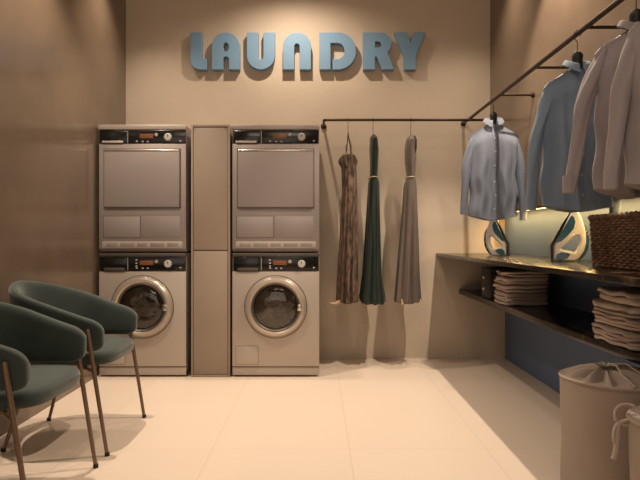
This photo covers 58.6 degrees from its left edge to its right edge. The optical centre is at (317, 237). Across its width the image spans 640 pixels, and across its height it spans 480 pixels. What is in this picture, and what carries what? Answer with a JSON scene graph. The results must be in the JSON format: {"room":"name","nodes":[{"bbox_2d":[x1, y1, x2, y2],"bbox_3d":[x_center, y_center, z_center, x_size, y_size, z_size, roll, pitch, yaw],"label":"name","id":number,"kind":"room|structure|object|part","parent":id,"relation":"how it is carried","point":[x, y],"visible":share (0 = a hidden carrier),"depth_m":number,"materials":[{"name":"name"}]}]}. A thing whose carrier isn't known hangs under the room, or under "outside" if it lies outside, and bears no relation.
{"room":"laundry","nodes":[
{"label":"laundry","id":0,"kind":"room"},
{"bbox_2d":[0,0,125,436],"bbox_3d":[-1.550,-0.560,1.425,0.100,3.000,6.050,0,0,0],"label":"wall","id":1,"kind":"structure","parent":0,"point":[63,62],"depth_m":3.25,"materials":[{"name":"paint"}]},
{"bbox_2d":[0,358,560,479],"bbox_3d":[-0.020,0.990,1.425,3.160,0.100,6.250,0,0,0],"label":"floor","id":2,"kind":"structure","parent":0,"point":[358,418],"depth_m":2.84,"materials":[{"name":"tile"}]},
{"bbox_2d":[0,302,97,479],"bbox_3d":[-1.171,0.572,2.072,0.544,0.736,0.545,0,0,0],"label":"armchair","id":3,"kind":"object","parent":2,"relation":"on","point":[26,335],"visible":1,"depth_m":2.27,"materials":[{"name":"green fabric"}]},
{"bbox_3d":[-1.161,0.530,2.072,0.390,0.109,0.534,0,0,0],"label":"seat frame","id":4,"kind":"part","parent":3,"relation":"part of","materials":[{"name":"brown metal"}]},
{"bbox_3d":[-0.955,0.665,1.812,0.104,0.545,0.023,0,0,0],"label":"leg","id":5,"kind":"part","parent":3,"relation":"part of","materials":[{"name":"brown metal"}]},
{"bbox_3d":[-1.134,0.530,2.072,0.432,0.069,0.428,0,0,0],"label":"seat","id":6,"kind":"part","parent":3,"relation":"part of","materials":[{"name":"green fabric"}]},
{"bbox_3d":[-1.191,0.350,2.072,0.505,0.293,0.526,0,0,0],"label":"backrest","id":7,"kind":"part","parent":3,"relation":"part of","materials":[{"name":"green fabric"}]},
{"bbox_3d":[-0.955,0.665,2.332,0.104,0.545,0.023,0,0,0],"label":"leg","id":8,"kind":"part","parent":3,"relation":"part of","materials":[{"name":"brown metal"}]},
{"bbox_2d":[1,281,145,456],"bbox_3d":[-1.171,0.572,2.722,0.544,0.736,0.545,0,0,0],"label":"armchair","id":9,"kind":"object","parent":2,"relation":"on","point":[96,316],"visible":0.66,"depth_m":2.77,"materials":[{"name":"green fabric"}]},
{"bbox_3d":[-1.329,0.751,2.530,0.133,0.375,0.019,0,0,-18],"label":"leg","id":10,"kind":"part","parent":9,"relation":"part of","materials":[{"name":"brown metal"}]},
{"bbox_3d":[-1.329,0.751,2.914,0.133,0.375,0.019,0,0,18],"label":"leg","id":11,"kind":"part","parent":9,"relation":"part of","materials":[{"name":"brown metal"}]},
{"bbox_3d":[-1.161,0.530,2.722,0.390,0.109,0.534,0,0,0],"label":"seat frame","id":12,"kind":"part","parent":9,"relation":"part of","materials":[{"name":"fabric"}]},
{"bbox_3d":[-1.191,0.350,2.722,0.505,0.293,0.526,0,0,0],"label":"backrest","id":13,"kind":"part","parent":9,"relation":"part of","materials":[{"name":"green fabric"}]},
{"bbox_3d":[-1.134,0.530,2.722,0.432,0.069,0.428,0,0,0],"label":"seat","id":14,"kind":"part","parent":9,"relation":"part of","materials":[{"name":"green fabric"}]},
{"bbox_3d":[-0.955,0.665,2.462,0.104,0.545,0.023,0,0,0],"label":"leg","id":15,"kind":"part","parent":9,"relation":"part of","materials":[{"name":"brown metal"}]},
{"bbox_3d":[-0.955,0.665,2.982,0.104,0.545,0.023,0,0,0],"label":"leg","id":16,"kind":"part","parent":9,"relation":"part of","materials":[{"name":"brown metal"}]},
{"bbox_2d":[99,251,190,374],"bbox_3d":[-1.186,0.521,4.105,0.588,0.838,0.610,0,0,0],"label":"washing machine","id":17,"kind":"object","parent":2,"relation":"on","point":[156,285],"visible":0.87,"depth_m":3.85,"materials":[{"name":"metal"}]},
{"bbox_3d":[-1.380,0.176,3.853,0.180,0.087,0.015,0,0,0],"label":"detergent drawer","id":18,"kind":"part","parent":17,"relation":"part of","materials":[{"name":"black plastic"}]},
{"bbox_3d":[-1.373,0.211,3.844,0.138,0.019,0.007,0,0,0],"label":"drawer handle","id":19,"kind":"part","parent":17,"relation":"part of","materials":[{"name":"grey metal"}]},
{"bbox_3d":[-1.186,0.114,3.860,0.588,0.023,0.016,0,0,0],"label":"trim","id":20,"kind":"part","parent":17,"relation":"part of","materials":[{"name":"grey metal"}]},
{"bbox_3d":[-1.186,0.465,3.830,0.418,0.418,0.037,0,0,0],"label":"door","id":21,"kind":"part","parent":17,"relation":"part of","materials":[{"name":"beige"}]},
{"bbox_3d":[-1.185,0.175,3.858,0.578,0.093,0.019,0,0,0],"label":"control panel","id":22,"kind":"part","parent":17,"relation":"part of","materials":[{"name":"black plastic"}]},
{"bbox_2d":[98,125,190,251],"bbox_3d":[-1.186,-0.337,4.120,0.592,0.857,0.580,0,0,0],"label":"dryer","id":23,"kind":"object","parent":17,"relation":"on","point":[145,170],"visible":0.98,"depth_m":3.85,"materials":[{"name":"metal"}]},
{"bbox_3d":[-1.385,-0.648,3.844,0.142,0.015,0.007,0,0,0],"label":"drawer handle","id":24,"kind":"part","parent":23,"relation":"part of","materials":[{"name":"metal"}]},
{"bbox_3d":[-1.380,-0.682,3.853,0.180,0.081,0.015,0,0,0],"label":"condensate drawer","id":25,"kind":"part","parent":23,"relation":"part of","materials":[{"name":"black plastic"}]},
{"bbox_2d":[102,241,181,247],"bbox_3d":[-1.186,0.045,3.849,0.540,0.045,0.006,0,0,0],"label":"vent","id":26,"kind":"object","parent":23,"relation":"attached to","point":[105,244],"depth_m":3.85,"materials":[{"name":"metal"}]},
{"bbox_3d":[-1.187,-0.402,3.844,0.511,0.391,0.020,0,0,0],"label":"door","id":27,"kind":"part","parent":23,"relation":"part of","materials":[{"name":"metal"}]},
{"bbox_3d":[-1.186,-0.749,3.856,0.592,0.033,0.024,0,0,0],"label":"trim","id":28,"kind":"part","parent":23,"relation":"part of","materials":[{"name":"metal"}]},
{"bbox_3d":[-1.185,-0.684,3.858,0.578,0.088,0.019,0,0,0],"label":"control panel","id":29,"kind":"part","parent":23,"relation":"part of","materials":[{"name":"black"}]},
{"bbox_3d":[-1.062,-0.074,3.851,0.261,0.142,0.006,0,0,0],"label":"panel","id":30,"kind":"part","parent":23,"relation":"part of","materials":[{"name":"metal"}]},
{"bbox_3d":[-1.012,-0.681,3.840,0.052,0.052,0.018,0,0,0],"label":"knob","id":31,"kind":"part","parent":23,"relation":"part of","materials":[{"name":"grey"}]},
{"bbox_3d":[-1.012,0.174,3.840,0.052,0.052,0.018,0,0,0],"label":"knob","id":32,"kind":"part","parent":17,"relation":"part of","materials":[{"name":"grey"}]},
{"bbox_2d":[191,125,235,376],"bbox_3d":[-0.726,0.087,4.145,0.262,1.705,0.590,0,0,0],"label":"tall cabinet","id":33,"kind":"object","parent":2,"relation":"on","point":[211,145],"visible":0.97,"depth_m":3.85,"materials":[{"name":"laminate"}]},
{"bbox_3d":[-0.726,-0.334,3.862,0.232,0.827,0.016,0,0,0],"label":"door","id":34,"kind":"part","parent":33,"relation":"part of","materials":[{"name":"laminate"}]},
{"bbox_3d":[-0.726,0.505,3.862,0.232,0.834,0.016,0,0,0],"label":"door","id":35,"kind":"part","parent":33,"relation":"part of","materials":[{"name":"laminate"}]},
{"bbox_2d":[232,252,318,374],"bbox_3d":[-0.285,0.521,4.105,0.588,0.838,0.610,0,0,0],"label":"washing machine","id":36,"kind":"object","parent":2,"relation":"on","point":[275,295],"visible":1,"depth_m":3.85,"materials":[{"name":"metal"}]},
{"bbox_3d":[-0.479,0.176,3.853,0.180,0.087,0.015,0,0,0],"label":"detergent drawer","id":37,"kind":"part","parent":36,"relation":"part of","materials":[{"name":"black plastic"}]},
{"bbox_3d":[-0.473,0.211,3.844,0.138,0.019,0.007,0,0,0],"label":"drawer handle","id":38,"kind":"part","parent":36,"relation":"part of","materials":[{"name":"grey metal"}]},
{"bbox_3d":[-0.285,0.114,3.860,0.588,0.023,0.016,0,0,0],"label":"trim","id":39,"kind":"part","parent":36,"relation":"part of","materials":[{"name":"grey metal"}]},
{"bbox_2d":[232,125,319,251],"bbox_3d":[-0.285,-0.337,4.120,0.592,0.857,0.580,0,0,0],"label":"dryer","id":40,"kind":"object","parent":36,"relation":"on","point":[275,168],"visible":1,"depth_m":3.85,"materials":[{"name":"metal"}]},
{"bbox_3d":[-0.484,-0.648,3.844,0.142,0.015,0.007,0,0,0],"label":"drawer handle","id":41,"kind":"part","parent":40,"relation":"part of","materials":[{"name":"metal"}]},
{"bbox_3d":[-0.479,-0.682,3.853,0.180,0.081,0.015,0,0,0],"label":"condensate drawer","id":42,"kind":"part","parent":40,"relation":"part of","materials":[{"name":"black plastic"}]},
{"bbox_3d":[-0.286,-0.402,3.844,0.511,0.391,0.020,0,0,0],"label":"door","id":43,"kind":"part","parent":40,"relation":"part of","materials":[{"name":"metal"}]},
{"bbox_2d":[236,241,315,247],"bbox_3d":[-0.285,0.045,3.849,0.540,0.045,0.006,0,0,0],"label":"vent","id":44,"kind":"object","parent":40,"relation":"attached to","point":[239,244],"depth_m":3.85,"materials":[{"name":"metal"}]},
{"bbox_3d":[-0.285,-0.749,3.856,0.592,0.033,0.024,0,0,0],"label":"trim","id":45,"kind":"part","parent":40,"relation":"part of","materials":[{"name":"metal"}]},
{"bbox_3d":[-0.284,-0.684,3.858,0.578,0.088,0.019,0,0,0],"label":"control panel","id":46,"kind":"part","parent":40,"relation":"part of","materials":[{"name":"black plastic"}]},
{"bbox_3d":[-0.162,-0.074,3.851,0.261,0.142,0.006,0,0,0],"label":"panel","id":47,"kind":"part","parent":40,"relation":"part of","materials":[{"name":"metal"}]},
{"bbox_3d":[-0.111,-0.681,3.840,0.052,0.052,0.018,0,0,0],"label":"knob","id":48,"kind":"part","parent":40,"relation":"part of","materials":[{"name":"grey"}]},
{"bbox_3d":[-0.285,0.465,3.830,0.418,0.418,0.037,0,0,0],"label":"door","id":49,"kind":"part","parent":36,"relation":"part of","materials":[{"name":"beige"}]},
{"bbox_3d":[-0.284,0.175,3.858,0.578,0.093,0.019,0,0,0],"label":"control panel","id":50,"kind":"part","parent":36,"relation":"part of","materials":[{"name":"black plastic"}]},
{"bbox_3d":[-0.111,0.174,3.840,0.052,0.052,0.018,0,0,0],"label":"knob","id":51,"kind":"part","parent":36,"relation":"part of","materials":[{"name":"grey"}]},
{"bbox_2d":[558,362,639,479],"bbox_3d":[1.045,0.683,2.000,0.373,0.505,0.373,0,0,0],"label":"laundry hamper","id":52,"kind":"object","parent":2,"relation":"on","point":[590,393],"visible":0.95,"depth_m":1.90,"materials":[{"name":"fabric"}]},
{"bbox_2d":[610,403,639,479],"bbox_3d":[1.022,0.683,1.500,0.373,0.505,0.373,0,0,-29],"label":"laundry hamper","id":53,"kind":"object","parent":2,"relation":"on","point":[633,414],"visible":1,"depth_m":1.55,"materials":[{"name":"fabric"}]},
{"bbox_2d":[126,0,504,357],"bbox_3d":[-0.020,-0.560,4.500,3.160,3.000,0.100,0,0,0],"label":"wall","id":54,"kind":"structure","parent":0,"point":[451,77],"depth_m":4.45,"materials":[{"name":"paint"}]},
{"bbox_2d":[190,32,207,70],"bbox_3d":[-0.922,-1.443,4.421,0.127,0.286,0.050,0,0,0],"label":"sign letter","id":55,"kind":"object","parent":54,"relation":"attached to","point":[197,61],"visible":1,"depth_m":4.40,"materials":[{"name":"plastic"}]},
{"bbox_2d":[212,32,240,70],"bbox_3d":[-0.712,-1.443,4.421,0.217,0.286,0.050,0,0,0],"label":"sign letter","id":56,"kind":"object","parent":54,"relation":"attached to","point":[233,54],"visible":1,"depth_m":4.40,"materials":[{"name":"plastic"}]},
{"bbox_2d":[247,32,274,70],"bbox_3d":[-0.441,-1.443,4.421,0.217,0.286,0.050,0,0,0],"label":"sign letter","id":57,"kind":"object","parent":54,"relation":"attached to","point":[268,60],"visible":1,"depth_m":4.40,"materials":[{"name":"plastic"}]},
{"bbox_2d":[283,32,310,70],"bbox_3d":[-0.163,-1.443,4.421,0.217,0.286,0.050,0,0,0],"label":"sign letter","id":58,"kind":"object","parent":54,"relation":"attached to","point":[292,40],"visible":1,"depth_m":4.40,"materials":[{"name":"plastic"}]},
{"bbox_2d":[319,32,355,70],"bbox_3d":[0.152,-1.443,4.421,0.284,0.286,0.050,0,0,0],"label":"sign letter","id":59,"kind":"object","parent":54,"relation":"attached to","point":[326,39],"visible":1,"depth_m":4.40,"materials":[{"name":"plastic"}]},
{"bbox_2d":[363,32,393,70],"bbox_3d":[0.468,-1.443,4.421,0.240,0.286,0.050,0,0,0],"label":"sign letter","id":60,"kind":"object","parent":54,"relation":"attached to","point":[370,52],"visible":1,"depth_m":4.40,"materials":[{"name":"plastic"}]},
{"bbox_2d":[321,119,483,128],"bbox_3d":[0.682,-0.870,4.314,1.321,0.044,0.271,0,0,0],"label":"rail","id":61,"kind":"object","parent":54,"relation":"attached to","point":[323,125],"visible":0.77,"depth_m":4.19,"materials":[{"name":"grey metal"}]},
{"bbox_3d":[0.221,-0.806,4.200,0.004,0.162,0.102,0,0,0],"label":"wire hanger","id":62,"kind":"object","parent":61,"relation":"hanging from","visible":0},
{"bbox_2d":[330,133,358,304],"bbox_3d":[0.219,-0.147,4.195,0.193,1.257,0.307,0,0,18],"label":"dress","id":63,"kind":"object","parent":62,"relation":"hanging from","point":[347,286],"visible":1,"depth_m":4.10,"materials":[{"name":"beige fabric"}]},
{"bbox_3d":[0.406,-0.795,4.200,0.004,0.184,0.103,0,0,0],"label":"wire hanger","id":64,"kind":"object","parent":61,"relation":"hanging from","visible":0},
{"bbox_2d":[359,134,384,304],"bbox_3d":[0.401,-0.140,4.202,0.194,1.239,0.334,0,0,0],"label":"dress","id":65,"kind":"object","parent":64,"relation":"hanging from","point":[372,291],"visible":1,"depth_m":4.10,"materials":[{"name":"green fabric"}]},
{"bbox_3d":[0.683,-0.791,4.200,0.004,0.192,0.103,0,0,0],"label":"wire hanger","id":66,"kind":"object","parent":61,"relation":"hanging from","visible":0},
{"bbox_2d":[394,135,422,304],"bbox_3d":[0.659,-0.138,4.194,0.193,1.229,0.343,0,0,0],"label":"dress","id":67,"kind":"object","parent":66,"relation":"hanging from","point":[407,284],"visible":1,"depth_m":4.10,"materials":[{"name":"grey fabric"}]},
{"bbox_2d":[393,32,425,70],"bbox_3d":[0.710,-1.443,4.421,0.244,0.286,0.050,0,0,0],"label":"sign letter","id":68,"kind":"object","parent":54,"relation":"attached to","point":[408,49],"visible":1,"depth_m":4.40,"materials":[{"name":"plastic"}]},
{"bbox_2d":[490,0,639,208],"bbox_3d":[1.452,-1.127,1.425,0.216,1.865,6.050,0,0,0],"label":"wall","id":69,"kind":"structure","parent":0,"point":[522,32],"depth_m":3.57,"materials":[{"name":"paint"}]},
{"bbox_2d":[461,0,623,125],"bbox_3d":[1.228,-0.892,2.639,0.230,0.040,3.618,0,0,0],"label":"rail","id":70,"kind":"object","parent":69,"relation":"attached to","point":[589,25],"visible":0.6,"depth_m":2.81,"materials":[{"name":"grey metal"}]},
{"bbox_2d":[479,97,496,129],"bbox_3d":[1.133,-0.793,3.680,0.216,0.232,0.048,0,0,6],"label":"hanger","id":71,"kind":"object","parent":70,"relation":"hanging from","point":[493,115],"visible":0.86,"depth_m":3.66,"materials":[{"name":"black"}]},
{"bbox_2d":[460,117,526,220],"bbox_3d":[1.133,-0.448,3.672,0.421,0.671,0.158,0,0,6],"label":"shirt","id":72,"kind":"object","parent":71,"relation":"hanging from","point":[493,164],"visible":0.99,"depth_m":3.64,"materials":[{"name":"grey fabric"}]},
{"bbox_2d":[555,30,583,78],"bbox_3d":[1.133,-0.793,2.490,0.216,0.232,0.048,0,0,-6],"label":"hanger","id":73,"kind":"object","parent":70,"relation":"hanging from","point":[577,56],"visible":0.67,"depth_m":2.47,"materials":[{"name":"black"}]},
{"bbox_2d":[525,60,620,212],"bbox_3d":[1.127,-0.444,2.479,0.440,0.679,0.158,0,0,-6],"label":"shirt","id":74,"kind":"object","parent":73,"relation":"hanging from","point":[551,133],"visible":0.55,"depth_m":2.45,"materials":[{"name":"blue fabric"}]},
{"bbox_2d":[610,0,639,41],"bbox_3d":[1.133,-0.796,2.030,0.196,0.226,0.048,0,0,-3],"label":"hanger","id":75,"kind":"object","parent":70,"relation":"hanging from","point":[634,16],"visible":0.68,"depth_m":2.02,"materials":[{"name":"black"}]},
{"bbox_2d":[562,20,639,198],"bbox_3d":[1.103,-0.463,2.022,0.468,0.641,0.166,0,0,-3],"label":"shirt","id":76,"kind":"object","parent":75,"relation":"hanging from","point":[597,81],"visible":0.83,"depth_m":2.01,"materials":[{"name":"grey fabric"}]},
{"bbox_2d":[505,198,639,392],"bbox_3d":[1.510,0.372,1.425,0.100,1.135,6.050,0,0,0],"label":"wall","id":77,"kind":"structure","parent":0,"point":[541,352],"depth_m":3.56,"materials":[{"name":"blue paint"}]},
{"bbox_2d":[436,253,639,286],"bbox_3d":[1.190,0.129,2.375,0.540,0.022,4.150,0,0,0],"label":"countertop","id":78,"kind":"structure","parent":77,"relation":"attached to","point":[583,268],"depth_m":2.45,"materials":[{"name":"wood"}]},
{"bbox_2d":[484,220,509,255],"bbox_3d":[1.208,-0.013,3.859,0.165,0.266,0.105,0,0,24],"label":"iron","id":79,"kind":"object","parent":78,"relation":"on","point":[494,229],"visible":0.91,"depth_m":3.83,"materials":[{"name":"white"}]},
{"bbox_3d":[1.210,-0.045,3.817,0.084,0.137,0.011,0,0,33],"label":"water tank","id":80,"kind":"part","parent":79,"relation":"part of","materials":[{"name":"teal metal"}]},
{"bbox_2d":[550,212,588,260],"bbox_3d":[1.285,-0.013,2.912,0.184,0.266,0.105,0,0,20],"label":"iron","id":81,"kind":"object","parent":78,"relation":"on","point":[572,226],"visible":0.93,"depth_m":2.88,"materials":[{"name":"white"}]},
{"bbox_3d":[1.252,-0.045,2.883,0.094,0.137,0.011,0,0,12],"label":"water tank","id":82,"kind":"part","parent":81,"relation":"part of","materials":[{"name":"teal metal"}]},
{"bbox_2d":[588,211,639,270],"bbox_3d":[1.276,0.010,2.145,0.319,0.214,0.501,0,0,0],"label":"wicker basket","id":83,"kind":"object","parent":78,"relation":"on","point":[615,237],"visible":1,"depth_m":2.15,"materials":[{"name":"brown wicker"}]},
{"bbox_2d":[459,289,639,364],"bbox_3d":[1.280,0.417,2.375,0.360,0.035,4.150,0,0,0],"label":"shelf","id":84,"kind":"object","parent":77,"relation":"attached to","point":[576,324],"visible":0.57,"depth_m":2.83,"materials":[{"name":"wood"}]},
{"bbox_2d":[481,267,524,299],"bbox_3d":[1.237,0.297,3.770,0.270,0.205,0.204,0,0,0],"label":"storage box","id":85,"kind":"object","parent":84,"relation":"on","point":[489,274],"visible":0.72,"depth_m":3.69,"materials":[{"name":"black"}]},
{"bbox_3d":[1.240,0.207,3.770,0.264,0.024,0.204,0,0,0],"label":"lid","id":86,"kind":"part","parent":85,"relation":"part of","materials":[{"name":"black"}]},
{"bbox_2d":[494,298,548,305],"bbox_3d":[1.238,0.389,3.487,0.273,0.028,0.269,0,0,-1],"label":"folded cloth","id":87,"kind":"object","parent":84,"relation":"on","point":[496,300],"visible":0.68,"depth_m":3.36,"materials":[{"name":"fabric"}]},
{"bbox_2d":[494,294,547,302],"bbox_3d":[1.243,0.366,3.499,0.270,0.035,0.266,0,0,2],"label":"folded cloth","id":88,"kind":"object","parent":87,"relation":"on","point":[501,297],"visible":0.7,"depth_m":3.37,"materials":[{"name":"fabric"}]},
{"bbox_2d":[494,289,547,297],"bbox_3d":[1.243,0.337,3.498,0.272,0.037,0.263,0,0,1],"label":"folded cloth","id":89,"kind":"object","parent":88,"relation":"on","point":[498,292],"visible":0.67,"depth_m":3.37,"materials":[{"name":"grey fabric"}]},
{"bbox_2d":[496,287,547,292],"bbox_3d":[1.248,0.312,3.501,0.264,0.030,0.268,0,0,2],"label":"folded cloth","id":90,"kind":"object","parent":89,"relation":"on","point":[498,288],"visible":0.6,"depth_m":3.38,"materials":[{"name":"fabric"}]},
{"bbox_2d":[493,283,547,288],"bbox_3d":[1.239,0.292,3.496,0.278,0.034,0.265,0,0,-2],"label":"folded cloth","id":91,"kind":"object","parent":90,"relation":"on","point":[503,286],"visible":0.87,"depth_m":3.37,"materials":[{"name":"fabric"}]},
{"bbox_2d":[494,279,548,284],"bbox_3d":[1.241,0.267,3.490,0.267,0.030,0.264,0,0,0],"label":"folded cloth","id":92,"kind":"object","parent":91,"relation":"on","point":[495,280],"visible":0.73,"depth_m":3.36,"materials":[{"name":"grey fabric"}]},
{"bbox_2d":[496,276,547,281],"bbox_3d":[1.237,0.243,3.468,0.276,0.035,0.221,0,0,0],"label":"folded cloth","id":93,"kind":"object","parent":92,"relation":"on","point":[504,278],"visible":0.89,"depth_m":3.36,"materials":[{"name":"fabric"}]},
{"bbox_2d":[496,270,549,276],"bbox_3d":[1.243,0.215,3.468,0.269,0.036,0.224,0,0,1],"label":"folded cloth","id":94,"kind":"object","parent":93,"relation":"on","point":[512,273],"visible":0.85,"depth_m":3.37,"materials":[{"name":"fabric"}]},
{"bbox_2d":[593,331,639,350],"bbox_3d":[1.234,0.382,2.137,0.283,0.039,0.328,0,0,0],"label":"folded cloth","id":95,"kind":"object","parent":84,"relation":"on","point":[635,346],"visible":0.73,"depth_m":2.09,"materials":[{"name":"fabric"}]},
{"bbox_2d":[592,322,639,341],"bbox_3d":[1.230,0.350,2.134,0.292,0.041,0.328,0,0,0],"label":"folded cloth","id":96,"kind":"object","parent":95,"relation":"on","point":[625,335],"visible":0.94,"depth_m":2.08,"materials":[{"name":"grey fabric"}]},
{"bbox_2d":[595,318,639,331],"bbox_3d":[1.236,0.327,2.143,0.280,0.027,0.327,0,0,-2],"label":"folded cloth","id":97,"kind":"object","parent":96,"relation":"on","point":[599,320],"visible":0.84,"depth_m":2.09,"materials":[{"name":"fabric"}]},
{"bbox_2d":[594,314,639,327],"bbox_3d":[1.234,0.308,2.134,0.287,0.026,0.329,0,0,1],"label":"folded cloth","id":98,"kind":"object","parent":97,"relation":"on","point":[616,321],"visible":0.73,"depth_m":2.09,"materials":[{"name":"fabric"}]},
{"bbox_2d":[592,306,639,324],"bbox_3d":[1.229,0.284,2.127,0.299,0.036,0.323,0,0,0],"label":"folded cloth","id":99,"kind":"object","parent":98,"relation":"on","point":[633,319],"visible":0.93,"depth_m":2.07,"materials":[{"name":"grey fabric"}]},
{"bbox_2d":[593,298,639,314],"bbox_3d":[1.232,0.257,2.133,0.296,0.037,0.321,0,0,-1],"label":"folded cloth","id":100,"kind":"object","parent":99,"relation":"on","point":[599,302],"visible":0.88,"depth_m":2.09,"materials":[{"name":"fabric"}]},
{"bbox_2d":[600,292,639,306],"bbox_3d":[1.233,0.227,2.114,0.285,0.034,0.285,0,0,1],"label":"folded cloth","id":101,"kind":"object","parent":100,"relation":"on","point":[623,300],"visible":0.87,"depth_m":2.06,"materials":[{"name":"fabric"}]},
{"bbox_2d":[597,286,639,298],"bbox_3d":[1.230,0.203,2.110,0.299,0.030,0.282,0,0,1],"label":"folded cloth","id":102,"kind":"object","parent":101,"relation":"on","point":[629,292],"visible":1,"depth_m":2.10,"materials":[{"name":"grey fabric"}]},
{"bbox_3d":[1.133,-0.793,1.800,0.216,0.232,0.048,0,0,0],"label":"hanger","id":103,"kind":"object","parent":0,"visible":0},
{"bbox_2d":[603,21,639,189],"bbox_3d":[1.126,-0.463,1.790,0.434,0.641,0.159,0,0,0],"label":"shirt","id":104,"kind":"object","parent":103,"relation":"hanging from","point":[624,101],"visible":1,"depth_m":1.79,"materials":[{"name":"grey fabric"}]}
]}

